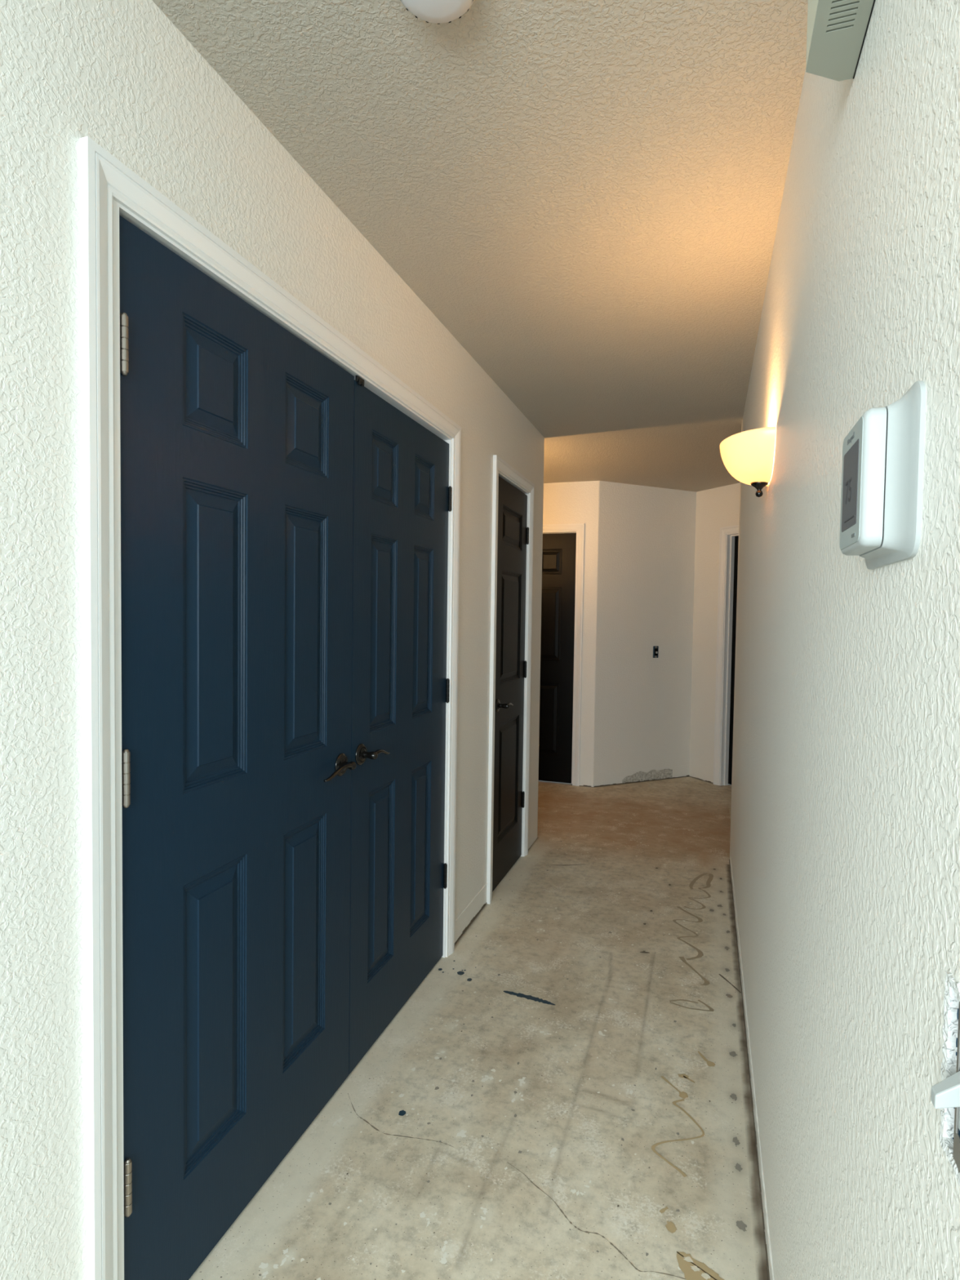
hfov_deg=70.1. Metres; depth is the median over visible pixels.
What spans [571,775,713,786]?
trim
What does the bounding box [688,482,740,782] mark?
wall
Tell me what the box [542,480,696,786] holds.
wall
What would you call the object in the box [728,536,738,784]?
door
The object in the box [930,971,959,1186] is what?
light switch
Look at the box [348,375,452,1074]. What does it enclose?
door
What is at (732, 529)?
trim
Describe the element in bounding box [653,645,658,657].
wall switch
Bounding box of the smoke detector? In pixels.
[400,0,474,24]
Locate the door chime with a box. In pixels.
[805,0,875,81]
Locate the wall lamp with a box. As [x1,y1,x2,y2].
[720,426,775,497]
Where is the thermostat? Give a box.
[839,380,926,569]
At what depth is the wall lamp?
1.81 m
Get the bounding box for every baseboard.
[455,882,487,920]
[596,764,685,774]
[730,857,773,1279]
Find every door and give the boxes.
[119,214,356,1279]
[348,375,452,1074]
[492,476,528,891]
[538,533,576,783]
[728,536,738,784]
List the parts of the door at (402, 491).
handle, lever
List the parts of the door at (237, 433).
lever, handle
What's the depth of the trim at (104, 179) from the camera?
1.14 m
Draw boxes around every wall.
[0,0,544,1279]
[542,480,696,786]
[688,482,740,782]
[729,0,959,1279]
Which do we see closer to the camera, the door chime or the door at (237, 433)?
the door chime
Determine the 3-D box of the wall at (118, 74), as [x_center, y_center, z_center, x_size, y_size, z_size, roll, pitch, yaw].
[-1.366,0.037,2.417,2.200,2.434,4.426,2,2,18]
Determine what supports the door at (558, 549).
in the wall at (640, 540)
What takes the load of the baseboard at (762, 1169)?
attached to the wall at (845, 837)
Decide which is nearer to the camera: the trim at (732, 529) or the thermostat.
the thermostat
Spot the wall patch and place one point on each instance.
(651, 775)
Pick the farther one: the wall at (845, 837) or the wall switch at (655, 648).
the wall switch at (655, 648)
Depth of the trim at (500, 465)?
3.26 m
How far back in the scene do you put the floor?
1.93 m
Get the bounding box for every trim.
[79,136,461,1279]
[454,902,486,944]
[486,454,534,903]
[542,523,584,786]
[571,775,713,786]
[712,524,738,785]
[720,532,738,785]
[728,858,769,1279]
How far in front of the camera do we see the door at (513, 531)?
3.55 m
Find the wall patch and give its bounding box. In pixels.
[622,768,672,782]
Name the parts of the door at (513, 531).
handle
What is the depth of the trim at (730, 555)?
5.56 m
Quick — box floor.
[188,776,768,1279]
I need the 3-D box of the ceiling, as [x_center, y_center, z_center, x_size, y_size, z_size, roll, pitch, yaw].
[0.319,-1.198,2.175,5.710,0.100,8.400,2,2,18]
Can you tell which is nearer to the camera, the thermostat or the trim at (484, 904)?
the thermostat
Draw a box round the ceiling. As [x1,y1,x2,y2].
[151,0,808,491]
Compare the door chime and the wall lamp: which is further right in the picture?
the door chime
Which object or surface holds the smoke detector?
attached to the ceiling
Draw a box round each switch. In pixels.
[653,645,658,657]
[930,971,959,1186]

